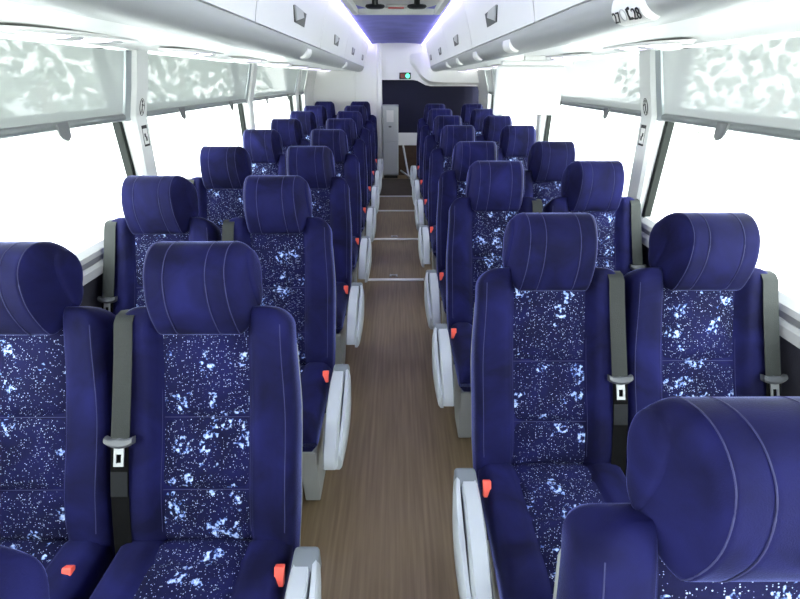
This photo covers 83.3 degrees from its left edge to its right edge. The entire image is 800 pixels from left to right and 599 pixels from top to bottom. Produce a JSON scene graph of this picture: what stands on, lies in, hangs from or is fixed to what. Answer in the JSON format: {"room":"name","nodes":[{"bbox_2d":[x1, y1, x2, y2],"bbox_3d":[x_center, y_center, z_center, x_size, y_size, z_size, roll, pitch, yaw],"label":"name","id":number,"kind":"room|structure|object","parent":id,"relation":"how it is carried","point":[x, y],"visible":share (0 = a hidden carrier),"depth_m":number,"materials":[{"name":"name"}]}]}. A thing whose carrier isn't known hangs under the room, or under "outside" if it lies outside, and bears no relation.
{"room":"vehicle interior","nodes":[
{"label":"vehicle interior","id":0,"kind":"room"},
{"bbox_2d":[80,273,102,307],"bbox_3d":[-1.451,-0.195,3.205,0.065,1.065,11.100,0,27,0],"label":"wall","id":1,"kind":"structure","parent":0,"point":[92,289],"depth_m":2.07,"materials":[{"name":"plastic"}]},
{"bbox_2d":[69,232,103,264],"bbox_3d":[-1.431,-0.364,2.360,0.097,0.235,9.750,0,27,0],"label":"trim","id":2,"kind":"structure","parent":1,"relation":"attached to","point":[86,251],"depth_m":2.04,"materials":[{"name":"grey plastic"}]},
{"bbox_2d":[83,259,102,285],"bbox_3d":[-1.426,-0.303,2.392,0.108,0.238,9.750,0,27,0],"label":"trim","id":3,"kind":"structure","parent":1,"relation":"attached to","point":[96,269],"depth_m":2.01,"materials":[{"name":"grey plastic"}]},
{"bbox_2d":[82,253,103,269],"bbox_3d":[-1.432,-0.335,2.376,0.095,0.208,9.750,0,27,0],"label":"trim","id":4,"kind":"structure","parent":1,"relation":"attached to","point":[100,257],"depth_m":2.02,"materials":[{"name":"grey"}]},
{"bbox_2d":[99,48,135,175],"bbox_3d":[-1.423,-0.817,2.302,0.035,0.830,0.029,0,27,0],"label":"trim","id":5,"kind":"structure","parent":1,"relation":"attached to","point":[118,127],"depth_m":2.31,"materials":[{"name":"black"}]},
{"bbox_2d":[103,48,157,179],"bbox_3d":[-1.369,-0.857,2.384,0.225,0.833,0.150,0,27,0],"label":"trim","id":6,"kind":"structure","parent":1,"relation":"attached to","point":[143,158],"depth_m":2.31,"materials":[{"name":"grey plastic"}]},
{"bbox_2d":[141,125,149,146],"bbox_3d":[-1.346,-0.866,2.380,0.012,0.104,0.052,0,27,0],"label":"sticker","id":7,"kind":"object","parent":1,"relation":"attached to","point":[143,127],"visible":1,"depth_m":2.38,"materials":[{"name":"white"}]},
{"bbox_2d":[232,62,245,137],"bbox_3d":[-1.433,-1.677,4.064,0.035,0.830,0.029,0,27,0],"label":"trim","id":8,"kind":"structure","parent":1,"relation":"attached to","point":[240,106],"depth_m":4.07,"materials":[{"name":"black"}]},
{"bbox_2d":[234,63,257,146],"bbox_3d":[-1.379,-1.717,4.146,0.225,0.833,0.150,0,27,0],"label":"trim","id":9,"kind":"structure","parent":1,"relation":"attached to","point":[248,108],"depth_m":4.08,"materials":[{"name":"grey plastic"}]},
{"bbox_2d":[286,68,302,117],"bbox_3d":[-1.390,-2.647,6.051,0.225,0.833,0.150,0,27,0],"label":"trim","id":10,"kind":"structure","parent":1,"relation":"attached to","point":[295,99],"depth_m":5.98,"materials":[{"name":"grey plastic"}]},
{"bbox_2d":[300,69,316,110],"bbox_3d":[-1.397,-2.997,6.894,0.220,0.955,0.820,0,27,0],"label":"trim","id":11,"kind":"structure","parent":1,"relation":"attached to","point":[307,99],"depth_m":6.66,"materials":[{"name":"grey plastic"}]},
{"bbox_2d":[119,50,131,121],"bbox_3d":[-1.331,-1.030,2.180,0.116,0.311,0.054,0,27,0],"label":"trim","id":12,"kind":"structure","parent":0,"point":[127,53],"depth_m":2.17,"materials":[{"name":"grey plastic"}]},
{"bbox_2d":[245,64,251,102],"bbox_3d":[-1.341,-1.890,3.942,0.116,0.311,0.054,0,27,0],"label":"trim","id":13,"kind":"structure","parent":0,"point":[250,65],"depth_m":3.93,"materials":[{"name":"grey"}]},
{"bbox_2d":[253,65,297,103],"bbox_3d":[-1.346,-2.373,4.970,0.102,0.368,1.904,0,27,0],"label":"roller blind","id":14,"kind":"object","parent":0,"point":[271,82],"visible":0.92,"depth_m":4.78,"materials":[{"name":"white"}]},
{"bbox_2d":[313,43,377,165],"bbox_3d":[-0.884,-3.056,7.294,1.050,2.105,0.060,0,27,0],"label":"wall","id":15,"kind":"structure","parent":0,"point":[341,88],"depth_m":7.10,"materials":[{"name":"white plastic"}]},
{"bbox_2d":[0,38,125,140],"bbox_3d":[-1.325,-0.571,1.276,0.102,0.369,1.964,0,27,0],"label":"roller blind","id":16,"kind":"object","parent":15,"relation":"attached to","point":[45,87],"visible":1,"depth_m":1.73,"materials":[{"name":"white fabric"}]},
{"bbox_2d":[0,34,288,67],"bbox_3d":[-1.382,-1.313,2.308,0.200,0.260,10.520,0,27,0],"label":"trim","id":17,"kind":"structure","parent":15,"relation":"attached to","point":[1,35],"depth_m":1.96,"materials":[{"name":"grey plastic"}]},
{"bbox_2d":[147,54,248,118],"bbox_3d":[-1.335,-1.478,3.136,0.102,0.366,1.744,0,27,0],"label":"roller blind","id":18,"kind":"object","parent":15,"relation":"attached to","point":[181,85],"visible":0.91,"depth_m":2.85,"materials":[{"name":"white"}]},
{"bbox_2d":[299,70,306,94],"bbox_3d":[-1.353,-2.990,6.199,0.102,0.309,0.414,0,27,0],"label":"roller blind","id":19,"kind":"object","parent":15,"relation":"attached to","point":[304,72],"visible":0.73,"depth_m":6.22,"materials":[{"name":"white"}]},
{"bbox_2d":[300,175,482,598],"bbox_3d":[-0.023,0.153,3.391,2.820,0.060,11.100,0,27,0],"label":"floor","id":20,"kind":"structure","parent":0,"point":[381,526],"depth_m":2.14,"materials":[{"name":"brown wood"}]},
{"bbox_2d":[0,545,49,598],"bbox_3d":[-0.515,0.981,0.361,0.641,1.225,0.940,0,27,0],"label":"seat","id":21,"kind":"object","parent":20,"relation":"on","point":[22,575],"visible":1,"depth_m":0.50,"materials":[{"name":"blue fabric"},{"name":"blue leather"},{"name":"white plastic"}]},
{"bbox_2d":[0,241,115,598],"bbox_3d":[-1.111,0.547,1.210,0.521,1.225,0.870,0,27,0],"label":"seat","id":22,"kind":"object","parent":20,"relation":"on","point":[56,352],"visible":0.97,"depth_m":1.30,"materials":[{"name":"blue patterned fabric"},{"name":"blue leather"},{"name":"grey plastic"}]},
{"bbox_2d":[45,541,112,598],"bbox_3d":[-1.106,0.838,1.157,0.496,0.164,0.510,0,27,0],"label":"seat cushion","id":23,"kind":"object","parent":22,"relation":"on","point":[74,569],"depth_m":1.25,"materials":[{"name":"blue fabric"}]},
{"bbox_2d":[97,175,221,314],"bbox_3d":[-1.115,0.144,1.998,0.521,1.225,0.870,0,27,0],"label":"seat","id":24,"kind":"object","parent":20,"relation":"on","point":[155,209],"visible":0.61,"depth_m":2.06,"materials":[{"name":"blue patterned fabric"},{"name":"blue leather"},{"name":"grey plastic"}]},
{"bbox_2d":[89,241,320,598],"bbox_3d":[-0.520,0.555,1.194,0.641,1.225,0.940,0,27,0],"label":"seat","id":25,"kind":"object","parent":20,"relation":"on","point":[205,442],"visible":1,"depth_m":1.29,"materials":[{"name":"blue patterned fabric"},{"name":"blue leather"},{"name":"white plastic"}]},
{"bbox_2d":[89,539,292,598],"bbox_3d":[-0.566,0.837,1.160,0.496,0.164,0.510,0,27,0],"label":"seat cushion","id":26,"kind":"object","parent":25,"relation":"on","point":[139,568],"depth_m":1.23,"materials":[{"name":"blue fabric"}]},
{"bbox_2d":[188,146,251,237],"bbox_3d":[-1.120,-0.259,2.787,0.521,1.225,0.870,0,27,0],"label":"seat","id":27,"kind":"object","parent":20,"relation":"on","point":[224,170],"visible":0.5,"depth_m":2.85,"materials":[{"name":"blue patterned fabric"},{"name":"blue leather"},{"name":"grey plastic"}]},
{"bbox_2d":[243,129,285,174],"bbox_3d":[-1.125,-0.661,3.575,0.521,1.225,0.870,0,27,0],"label":"seat","id":28,"kind":"object","parent":20,"relation":"on","point":[264,147],"visible":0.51,"depth_m":3.59,"materials":[{"name":"blue fabric"}]},
{"bbox_2d":[222,175,350,499],"bbox_3d":[-0.525,0.152,1.982,0.641,1.225,0.940,0,27,0],"label":"seat","id":29,"kind":"object","parent":20,"relation":"on","point":[293,248],"visible":0.69,"depth_m":2.06,"materials":[{"name":"blue patterned fabric"},{"name":"blue leather"},{"name":"white plastic"}]},
{"bbox_2d":[301,362,331,451],"bbox_3d":[-0.571,0.434,1.948,0.496,0.164,0.510,0,27,0],"label":"seat cushion","id":30,"kind":"object","parent":29,"relation":"on","point":[316,377],"depth_m":1.88,"materials":[{"name":"blue fabric"}]},
{"bbox_2d":[270,119,309,153],"bbox_3d":[-1.129,-1.064,4.363,0.521,1.225,0.870,0,27,0],"label":"seat","id":31,"kind":"object","parent":20,"relation":"on","point":[290,130],"visible":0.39,"depth_m":4.36,"materials":[{"name":"blue fabric"}]},
{"bbox_2d":[289,111,318,140],"bbox_3d":[-1.134,-1.467,5.151,0.521,1.225,0.870,0,27,0],"label":"seat","id":32,"kind":"object","parent":20,"relation":"on","point":[308,120],"visible":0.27,"depth_m":5.15,"materials":[{"name":"blue fabric"}]},
{"bbox_2d":[304,106,326,128],"bbox_3d":[-1.139,-1.870,5.939,0.521,1.225,0.870,0,27,0],"label":"seat","id":33,"kind":"object","parent":20,"relation":"on","point":[320,112],"visible":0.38,"depth_m":5.93,"materials":[{"name":"blue fabric"}]},
{"bbox_2d":[285,146,363,363],"bbox_3d":[-0.529,-0.250,2.770,0.641,1.225,0.940,0,27,0],"label":"seat","id":34,"kind":"object","parent":20,"relation":"on","point":[330,194],"visible":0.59,"depth_m":2.82,"materials":[{"name":"blue patterned fabric"},{"name":"blue leather"},{"name":"white plastic"}]},
{"bbox_2d":[336,282,348,333],"bbox_3d":[-0.576,0.032,2.736,0.496,0.164,0.510,0,27,0],"label":"seat cushion","id":35,"kind":"object","parent":34,"relation":"on","point":[342,288],"depth_m":2.66,"materials":[{"name":"blue fabric"}]},
{"bbox_2d":[315,101,335,118],"bbox_3d":[-1.143,-2.272,6.727,0.521,1.225,0.870,0,27,0],"label":"seat","id":36,"kind":"object","parent":20,"relation":"on","point":[330,107],"visible":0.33,"depth_m":6.72,"materials":[{"name":"blue fabric"}]},
{"bbox_2d":[309,129,371,282],"bbox_3d":[-0.534,-0.653,3.558,0.641,1.225,0.940,0,27,0],"label":"seat","id":37,"kind":"object","parent":20,"relation":"on","point":[347,166],"visible":0.39,"depth_m":3.60,"materials":[{"name":"blue patterned fabric"},{"name":"blue leather"},{"name":"white plastic"}]},
{"bbox_2d":[352,236,359,271],"bbox_3d":[-0.580,-0.371,3.524,0.496,0.164,0.510,0,27,0],"label":"seat cushion","id":38,"kind":"object","parent":37,"relation":"on","point":[355,239],"depth_m":3.46,"materials":[{"name":"blue fabric"}]},
{"bbox_2d":[325,118,375,262],"bbox_3d":[-0.539,-1.056,4.346,0.641,1.225,0.940,0,27,0],"label":"seat","id":39,"kind":"object","parent":20,"relation":"on","point":[357,147],"visible":0.35,"depth_m":4.39,"materials":[{"name":"blue patterned fabric"},{"name":"blue leather"},{"name":"white plastic"}]},
{"bbox_2d":[361,207,365,232],"bbox_3d":[-0.585,-0.774,4.312,0.496,0.164,0.510,0,27,0],"label":"seat cushion","id":40,"kind":"object","parent":39,"relation":"on","point":[363,209],"depth_m":4.26,"materials":[{"name":"fabric"}]},
{"bbox_2d":[336,111,379,232],"bbox_3d":[-0.543,-1.458,5.134,0.641,1.225,0.940,0,27,0],"label":"seat","id":41,"kind":"object","parent":20,"relation":"on","point":[362,133],"visible":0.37,"depth_m":5.18,"materials":[{"name":"blue patterned fabric"},{"name":"blue leather"},{"name":"white plastic"}]},
{"bbox_2d":[344,106,381,205],"bbox_3d":[-0.548,-1.861,5.922,0.641,1.225,0.940,0,27,0],"label":"seat","id":42,"kind":"object","parent":20,"relation":"on","point":[376,176],"visible":0.3,"depth_m":5.98,"materials":[{"name":"blue fabric"}]},
{"bbox_2d":[350,101,383,177],"bbox_3d":[-0.552,-2.264,6.710,0.641,1.225,0.940,0,27,0],"label":"seat","id":43,"kind":"object","parent":20,"relation":"on","point":[366,104],"visible":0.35,"depth_m":6.76,"materials":[{"name":"blue patterned fabric"},{"name":"blue leather"},{"name":"white plastic"}]},
{"bbox_2d":[382,104,397,177],"bbox_3d":[-0.155,-2.622,7.504,0.257,1.140,0.328,0,27,0],"label":"base cabinet","id":44,"kind":"object","parent":20,"relation":"on","point":[389,111],"visible":0.98,"depth_m":7.35,"materials":[{"name":"grey metal"}]},
{"bbox_2d":[380,179,411,194],"bbox_3d":[-0.055,-1.787,7.116,0.560,0.006,1.100,0,27,0],"label":"step","id":45,"kind":"structure","parent":20,"relation":"on","point":[389,186],"depth_m":7.04,"materials":[{"name":"brown wood"}]},
{"bbox_2d":[368,278,423,280],"bbox_3d":[-0.037,-0.174,3.954,0.490,0.012,0.034,0,27,0],"label":"floor strip","id":46,"kind":"object","parent":20,"relation":"on","point":[369,279],"visible":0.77,"depth_m":3.94,"materials":[{"name":"white metal"}]},
{"bbox_2d":[374,238,417,239],"bbox_3d":[-0.042,-0.657,4.897,0.490,0.012,0.034,0,27,0],"label":"floor strip","id":47,"kind":"object","parent":20,"relation":"on","point":[374,238],"visible":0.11,"depth_m":4.89,"materials":[{"name":"white"}]},
{"bbox_2d":[400,145,409,178],"bbox_3d":[0.118,-2.239,7.428,0.131,0.526,0.494,-14,30,-25],"label":"grab rail","id":48,"kind":"object","parent":20,"relation":"on","point":[408,175],"visible":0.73,"depth_m":7.53,"materials":[{"name":"grey"}]},
{"bbox_2d":[410,104,445,185],"bbox_3d":[0.449,-2.023,6.238,0.641,1.225,0.940,0,27,0],"label":"seat","id":49,"kind":"object","parent":20,"relation":"on","point":[414,173],"visible":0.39,"depth_m":6.27,"materials":[{"name":"blue fabric"}]},
{"bbox_2d":[412,109,452,223],"bbox_3d":[0.454,-1.613,5.437,0.641,1.225,0.940,0,27,0],"label":"seat","id":50,"kind":"object","parent":20,"relation":"on","point":[417,190],"visible":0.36,"depth_m":5.47,"materials":[{"name":"blue fabric"}]},
{"bbox_2d":[414,116,461,251],"bbox_3d":[0.458,-1.199,4.627,0.641,1.225,0.940,0,27,0],"label":"seat","id":51,"kind":"object","parent":20,"relation":"on","point":[431,142],"visible":0.36,"depth_m":4.66,"materials":[{"name":"blue fabric"}]},
{"bbox_2d":[424,199,427,220],"bbox_3d":[0.506,-0.918,4.593,0.496,0.164,0.510,0,27,0],"label":"seat cushion","id":52,"kind":"object","parent":51,"relation":"on","point":[425,200],"depth_m":4.58,"materials":[{"name":"fabric"}]},
{"bbox_2d":[418,125,475,270],"bbox_3d":[0.463,-0.785,3.816,0.641,1.225,0.940,0,27,0],"label":"seat","id":53,"kind":"object","parent":20,"relation":"on","point":[440,160],"visible":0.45,"depth_m":3.86,"materials":[{"name":"blue fabric"}]},
{"bbox_2d":[430,225,435,256],"bbox_3d":[0.511,-0.503,3.783,0.496,0.164,0.510,0,27,0],"label":"seat cushion","id":54,"kind":"object","parent":53,"relation":"on","point":[432,227],"depth_m":3.71,"materials":[{"name":"blue fabric"}]},
{"bbox_2d":[424,141,497,355],"bbox_3d":[0.468,-0.344,2.953,0.641,1.225,0.940,0,27,0],"label":"seat","id":55,"kind":"object","parent":20,"relation":"on","point":[451,183],"visible":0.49,"depth_m":2.99,"materials":[{"name":"blue fabric"}]},
{"bbox_2d":[439,269,445,312],"bbox_3d":[0.516,-0.062,2.919,0.496,0.164,0.510,0,27,0],"label":"seat cushion","id":56,"kind":"object","parent":55,"relation":"on","point":[442,272],"depth_m":2.91,"materials":[{"name":"blue fabric"}]},
{"bbox_2d":[461,104,482,124],"bbox_3d":[1.024,-2.034,6.261,0.521,1.225,0.870,0,27,0],"label":"seat","id":57,"kind":"object","parent":20,"relation":"on","point":[466,109],"visible":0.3,"depth_m":6.25,"materials":[{"name":"blue fabric"}]},
{"bbox_2d":[470,109,494,135],"bbox_3d":[1.028,-1.625,5.459,0.521,1.225,0.870,0,27,0],"label":"seat","id":58,"kind":"object","parent":20,"relation":"on","point":[477,116],"visible":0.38,"depth_m":5.45,"materials":[{"name":"blue fabric"}]},
{"bbox_2d":[432,160,542,437],"bbox_3d":[0.472,-0.016,2.312,0.641,1.225,0.940,0,27,0],"label":"seat","id":59,"kind":"object","parent":20,"relation":"on","point":[478,221],"visible":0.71,"depth_m":2.39,"materials":[{"name":"blue fabric"}]},
{"bbox_2d":[450,322,472,391],"bbox_3d":[0.520,0.266,2.278,0.496,0.164,0.510,0,27,0],"label":"seat cushion","id":60,"kind":"object","parent":59,"relation":"on","point":[460,332],"depth_m":2.19,"materials":[{"name":"blue fabric"}]},
{"bbox_2d":[476,115,511,147],"bbox_3d":[1.033,-1.210,4.649,0.521,1.225,0.870,0,27,0],"label":"seat","id":61,"kind":"object","parent":20,"relation":"on","point":[492,126],"visible":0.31,"depth_m":4.64,"materials":[{"name":"blue fabric"}]},
{"bbox_2d":[498,125,535,169],"bbox_3d":[1.038,-0.796,3.838,0.521,1.225,0.870,0,27,0],"label":"seat","id":62,"kind":"object","parent":20,"relation":"on","point":[515,141],"visible":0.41,"depth_m":3.85,"materials":[{"name":"blue fabric"}]},
{"bbox_2d":[452,212,633,598],"bbox_3d":[0.477,0.425,1.448,0.641,1.225,0.940,0,27,0],"label":"seat","id":63,"kind":"object","parent":20,"relation":"on","point":[550,380],"visible":0.93,"depth_m":1.54,"materials":[{"name":"blue fabric"}]},
{"bbox_2d":[478,463,630,598],"bbox_3d":[0.525,0.707,1.414,0.496,0.164,0.510,0,27,0],"label":"seat cushion","id":64,"kind":"object","parent":63,"relation":"on","point":[525,506],"depth_m":1.40,"materials":[{"name":"blue fabric"}]},
{"bbox_2d":[524,141,575,206],"bbox_3d":[1.043,-0.355,2.975,0.521,1.225,0.870,0,27,0],"label":"seat","id":65,"kind":"object","parent":20,"relation":"on","point":[547,160],"visible":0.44,"depth_m":3.00,"materials":[{"name":"blue fabric"}]},
{"bbox_2d":[543,160,646,275],"bbox_3d":[1.047,-0.027,2.334,0.521,1.225,0.870,0,27,0],"label":"seat","id":66,"kind":"object","parent":20,"relation":"on","point":[596,188],"visible":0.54,"depth_m":2.40,"materials":[{"name":"blue fabric"}]},
{"bbox_2d":[553,396,799,598],"bbox_3d":[0.482,0.870,0.577,0.641,1.225,0.940,0,27,0],"label":"seat","id":67,"kind":"object","parent":20,"relation":"on","point":[713,483],"visible":1,"depth_m":0.64,"materials":[{"name":"blue fabric"}]},
{"bbox_2d":[624,212,787,475],"bbox_3d":[1.052,0.414,1.470,0.521,1.225,0.870,0,27,0],"label":"seat","id":68,"kind":"object","parent":20,"relation":"on","point":[702,319],"visible":0.59,"depth_m":1.55,"materials":[{"name":"blue fabric"}]},
{"bbox_2d":[339,0,452,44],"bbox_3d":[-0.022,-1.633,2.153,0.860,0.268,10.520,0,27,0],"label":"ceiling","id":69,"kind":"structure","parent":0,"point":[415,29],"depth_m":4.71,"materials":[{"name":"plastic"}]},
{"bbox_2d":[0,0,368,71],"bbox_3d":[-0.849,-1.404,2.192,0.845,0.567,10.409,0,27,0],"label":"luggage rack","id":70,"kind":"object","parent":69,"relation":"attached to","point":[275,31],"visible":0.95,"depth_m":1.54,"materials":[{"name":"white plastic"},{"name":"grey plastic"}]},
{"bbox_2d":[0,25,138,43],"bbox_3d":[-0.986,-0.804,1.380,0.150,0.018,0.620,0,27,0],"label":"light panel","id":71,"kind":"object","parent":70,"relation":"attached to","point":[35,32],"visible":0.98,"depth_m":1.25,"materials":[{"name":"white plastic"}]},
{"bbox_2d":[57,37,83,40],"bbox_3d":[-0.986,-0.777,1.338,0.072,0.009,0.090,0,27,0],"label":"air vent","id":72,"kind":"object","parent":71,"relation":"attached to","point":[68,38],"depth_m":1.33,"materials":[{"name":"grey"}]},
{"bbox_2d":[158,48,223,55],"bbox_3d":[-0.991,-1.192,2.176,0.150,0.018,0.620,0,27,0],"label":"light panel","id":73,"kind":"object","parent":70,"relation":"attached to","point":[169,50],"visible":0.98,"depth_m":2.02,"materials":[{"name":"white plastic"}]},
{"bbox_2d":[228,58,266,61],"bbox_3d":[-0.996,-1.580,2.971,0.150,0.018,0.620,0,27,0],"label":"light panel","id":74,"kind":"object","parent":70,"relation":"attached to","point":[233,59],"visible":0.95,"depth_m":2.81,"materials":[{"name":"white"}]},
{"bbox_2d":[336,0,370,44],"bbox_3d":[-0.416,-1.610,2.207,0.017,0.202,10.400,0,27,0],"label":"led strip","id":75,"kind":"object","parent":69,"relation":"attached to","point":[338,1],"visible":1,"depth_m":3.88,"materials":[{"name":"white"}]},
{"bbox_2d":[341,0,450,14],"bbox_3d":[-0.027,-2.005,2.985,0.700,0.128,1.300,0,27,0],"label":"roof hatch","id":76,"kind":"object","parent":69,"relation":"attached to","point":[371,7],"visible":0.98,"depth_m":3.30,"materials":[{"name":"grey plastic"}]},
{"bbox_2d":[422,0,455,44],"bbox_3d":[0.371,-1.612,2.211,0.017,0.202,10.400,0,27,0],"label":"led strip","id":77,"kind":"object","parent":69,"relation":"attached to","point":[453,1],"visible":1,"depth_m":3.87,"materials":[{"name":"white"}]},
{"bbox_2d":[425,0,799,71],"bbox_3d":[0.799,-1.370,2.121,0.830,0.564,10.244,0,27,0],"label":"luggage rack","id":78,"kind":"object","parent":69,"relation":"attached to","point":[532,27],"visible":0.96,"depth_m":1.49,"materials":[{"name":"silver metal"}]},
{"bbox_2d":[503,39,518,52],"bbox_3d":[0.510,-1.164,2.059,0.054,0.062,0.140,0,27,0],"label":"number plate","id":79,"kind":"object","parent":78,"relation":"attached to","point":[507,46],"visible":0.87,"depth_m":2.03,"materials":[{"name":"white"}]},
{"bbox_2d":[493,56,573,114],"bbox_3d":[0.791,-1.277,2.696,0.440,0.321,0.065,0,27,0],"label":"monitor","id":80,"kind":"object","parent":78,"relation":"hanging from","point":[532,85],"visible":0.99,"depth_m":2.68,"materials":[{"name":"white"}]},
{"bbox_2d":[546,54,591,59],"bbox_3d":[0.947,-1.389,2.580,0.150,0.018,0.620,0,27,0],"label":"light panel","id":81,"kind":"object","parent":78,"relation":"attached to","point":[565,56],"visible":0.96,"depth_m":2.41,"materials":[{"name":"white plastic"}]},
{"bbox_2d":[611,0,659,25],"bbox_3d":[0.514,-0.637,0.980,0.058,0.062,0.140,0,27,0],"label":"number plate","id":82,"kind":"object","parent":78,"relation":"attached to","point":[624,12],"visible":1,"depth_m":0.97,"materials":[{"name":"white plastic"}]},
{"bbox_2d":[603,39,695,50],"bbox_3d":[0.951,-0.992,1.767,0.150,0.018,0.620,0,27,0],"label":"light panel","id":83,"kind":"object","parent":78,"relation":"attached to","point":[664,43],"visible":0.98,"depth_m":1.63,"materials":[{"name":"white plastic"}]},
{"bbox_2d":[381,43,436,85],"bbox_3d":[0.508,-3.737,7.077,1.605,0.692,0.100,0,27,0],"label":"wall","id":84,"kind":"structure","parent":0,"point":[395,57],"depth_m":7.02,"materials":[{"name":"white plastic"}]},
{"bbox_2d":[410,52,478,85],"bbox_3d":[0.701,-3.581,6.995,1.100,0.490,0.211,0,27,0],"label":"trim","id":85,"kind":"structure","parent":84,"relation":"attached to","point":[420,62],"depth_m":6.96,"materials":[{"name":"white plastic"}]},
{"bbox_2d":[485,70,493,94],"bbox_3d":[1.250,-2.997,6.211,0.102,0.309,0.414,0,27,0],"label":"roller blind","id":86,"kind":"object","parent":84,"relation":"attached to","point":[488,76],"visible":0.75,"depth_m":6.24,"materials":[{"name":"white"}]},
{"bbox_2d":[559,54,640,118],"bbox_3d":[1.268,-1.485,3.148,0.102,0.366,1.744,0,27,0],"label":"roller blind","id":87,"kind":"object","parent":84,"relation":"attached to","point":[607,84],"visible":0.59,"depth_m":2.77,"materials":[{"name":"white fabric"}]},
{"bbox_2d":[570,32,799,60],"bbox_3d":[1.323,-1.319,2.321,0.200,0.260,10.520,0,27,0],"label":"trim","id":88,"kind":"structure","parent":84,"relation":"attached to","point":[791,34],"depth_m":1.81,"materials":[{"name":"grey plastic"}]},
{"bbox_2d":[382,80,478,174],"bbox_3d":[0.527,-2.931,7.579,1.645,1.621,0.060,0,27,0],"label":"wall","id":89,"kind":"structure","parent":0,"point":[411,97],"depth_m":7.37,"materials":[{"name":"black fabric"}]},
{"bbox_2d":[376,43,382,158],"bbox_3d":[-0.331,-3.159,7.494,0.080,2.105,0.575,0,27,0],"label":"trim","id":90,"kind":"structure","parent":89,"relation":"attached to","point":[378,45],"depth_m":7.17,"materials":[{"name":"white plastic"}]},
{"bbox_2d":[398,133,416,144],"bbox_3d":[0.630,-2.723,7.636,1.360,0.200,0.030,0,27,0],"label":"trim","id":91,"kind":"structure","parent":89,"relation":"attached to","point":[403,138],"depth_m":7.62,"materials":[{"name":"white"}]},
{"bbox_2d":[655,50,666,120],"bbox_3d":[1.274,-1.036,2.192,0.116,0.311,0.054,0,27,0],"label":"trim","id":92,"kind":"structure","parent":0,"point":[659,53],"depth_m":2.18,"materials":[{"name":"grey plastic"}]},
{"bbox_2d":[642,244,799,395],"bbox_3d":[1.389,-0.202,3.218,0.065,1.065,11.100,0,27,0],"label":"wall","id":93,"kind":"structure","parent":0,"point":[789,353],"depth_m":1.58,"materials":[{"name":"plastic"}]},
{"bbox_2d":[477,69,491,108],"bbox_3d":[1.288,-3.003,6.907,0.220,0.955,0.820,0,27,0],"label":"trim","id":94,"kind":"structure","parent":93,"relation":"attached to","point":[485,99],"depth_m":6.66,"materials":[{"name":"grey plastic"}]},
{"bbox_2d":[490,68,503,115],"bbox_3d":[1.290,-2.653,6.064,0.225,0.833,0.150,0,27,0],"label":"trim","id":95,"kind":"structure","parent":93,"relation":"attached to","point":[491,70],"depth_m":5.92,"materials":[{"name":"grey"}]},
{"bbox_2d":[536,115,554,141],"bbox_3d":[1.301,-1.723,4.158,0.225,0.833,0.150,0,27,0],"label":"trim","id":96,"kind":"structure","parent":93,"relation":"attached to","point":[541,119],"depth_m":4.16,"materials":[{"name":"grey plastic"}]},
{"bbox_2d":[544,115,551,140],"bbox_3d":[1.357,-1.684,4.077,0.035,0.830,0.029,0,27,0],"label":"trim","id":97,"kind":"structure","parent":93,"relation":"attached to","point":[548,120],"depth_m":4.12,"materials":[{"name":"black"}]},
{"bbox_2d":[638,124,646,145],"bbox_3d":[1.289,-0.872,2.392,0.012,0.104,0.052,0,27,0],"label":"sticker","id":98,"kind":"object","parent":93,"relation":"attached to","point":[643,127],"visible":1,"depth_m":2.39,"materials":[{"name":"white"}]},
{"bbox_2d":[627,48,682,215],"bbox_3d":[1.311,-0.864,2.396,0.225,0.833,0.150,0,27,0],"label":"trim","id":99,"kind":"structure","parent":93,"relation":"attached to","point":[644,159],"depth_m":2.35,"materials":[{"name":"grey plastic"}]},
{"bbox_2d":[642,48,687,217],"bbox_3d":[1.367,-0.824,2.315,0.035,0.830,0.029,0,27,0],"label":"trim","id":100,"kind":"structure","parent":93,"relation":"attached to","point":[668,126],"depth_m":2.37,"materials":[{"name":"black"}]},
{"bbox_2d":[641,231,799,348],"bbox_3d":[1.371,-0.309,2.405,0.108,0.238,9.750,0,27,0],"label":"trim","id":101,"kind":"structure","parent":93,"relation":"attached to","point":[791,333],"depth_m":1.54,"materials":[{"name":"grey plastic"}]},
{"bbox_2d":[641,227,799,328],"bbox_3d":[1.378,-0.341,2.389,0.095,0.208,9.750,0,27,0],"label":"trim","id":102,"kind":"structure","parent":93,"relation":"attached to","point":[782,314],"depth_m":1.55,"materials":[{"name":"grey plastic"}]},
{"bbox_2d":[641,215,799,321],"bbox_3d":[1.377,-0.371,2.373,0.097,0.235,9.750,0,27,0],"label":"trim","id":103,"kind":"structure","parent":93,"relation":"attached to","point":[789,297],"depth_m":1.59,"materials":[{"name":"grey plastic"}]},
{"bbox_2d":[661,36,799,141],"bbox_3d":[1.279,-0.577,1.288,0.102,0.369,1.964,0,27,0],"label":"roller blind","id":104,"kind":"object","parent":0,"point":[753,87],"visible":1,"depth_m":1.69,"materials":[{"name":"white fabric"}]},
{"label":"outside","id":105,"kind":"structure","parent":0,"visible":0},
{"bbox_2d":[0,97,799,290],"bbox_3d":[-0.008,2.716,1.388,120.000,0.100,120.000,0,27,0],"label":"windows","id":106,"kind":"structure","parent":105,"point":[706,175],"depth_m":14.72,"materials":[{"name":"glass"}]},
{"bbox_2d":[0,123,156,204],"bbox_3d":[-8.032,-4.473,10.235,3.630,4.660,3.635,0,27,0],"label":"tree","id":107,"kind":"object","parent":106,"relation":"on","point":[62,147],"visible":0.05,"depth_m":10.70,"materials":[{"name":"beige plant"}]},
{"bbox_2d":[186,111,197,145],"bbox_3d":[-9.128,-9.036,18.920,4.149,4.881,4.161,0,27,0],"label":"tree","id":108,"kind":"object","parent":106,"relation":"on","point":[190,117],"visible":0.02,"depth_m":19.61,"materials":[{"name":"beige plant"}]},
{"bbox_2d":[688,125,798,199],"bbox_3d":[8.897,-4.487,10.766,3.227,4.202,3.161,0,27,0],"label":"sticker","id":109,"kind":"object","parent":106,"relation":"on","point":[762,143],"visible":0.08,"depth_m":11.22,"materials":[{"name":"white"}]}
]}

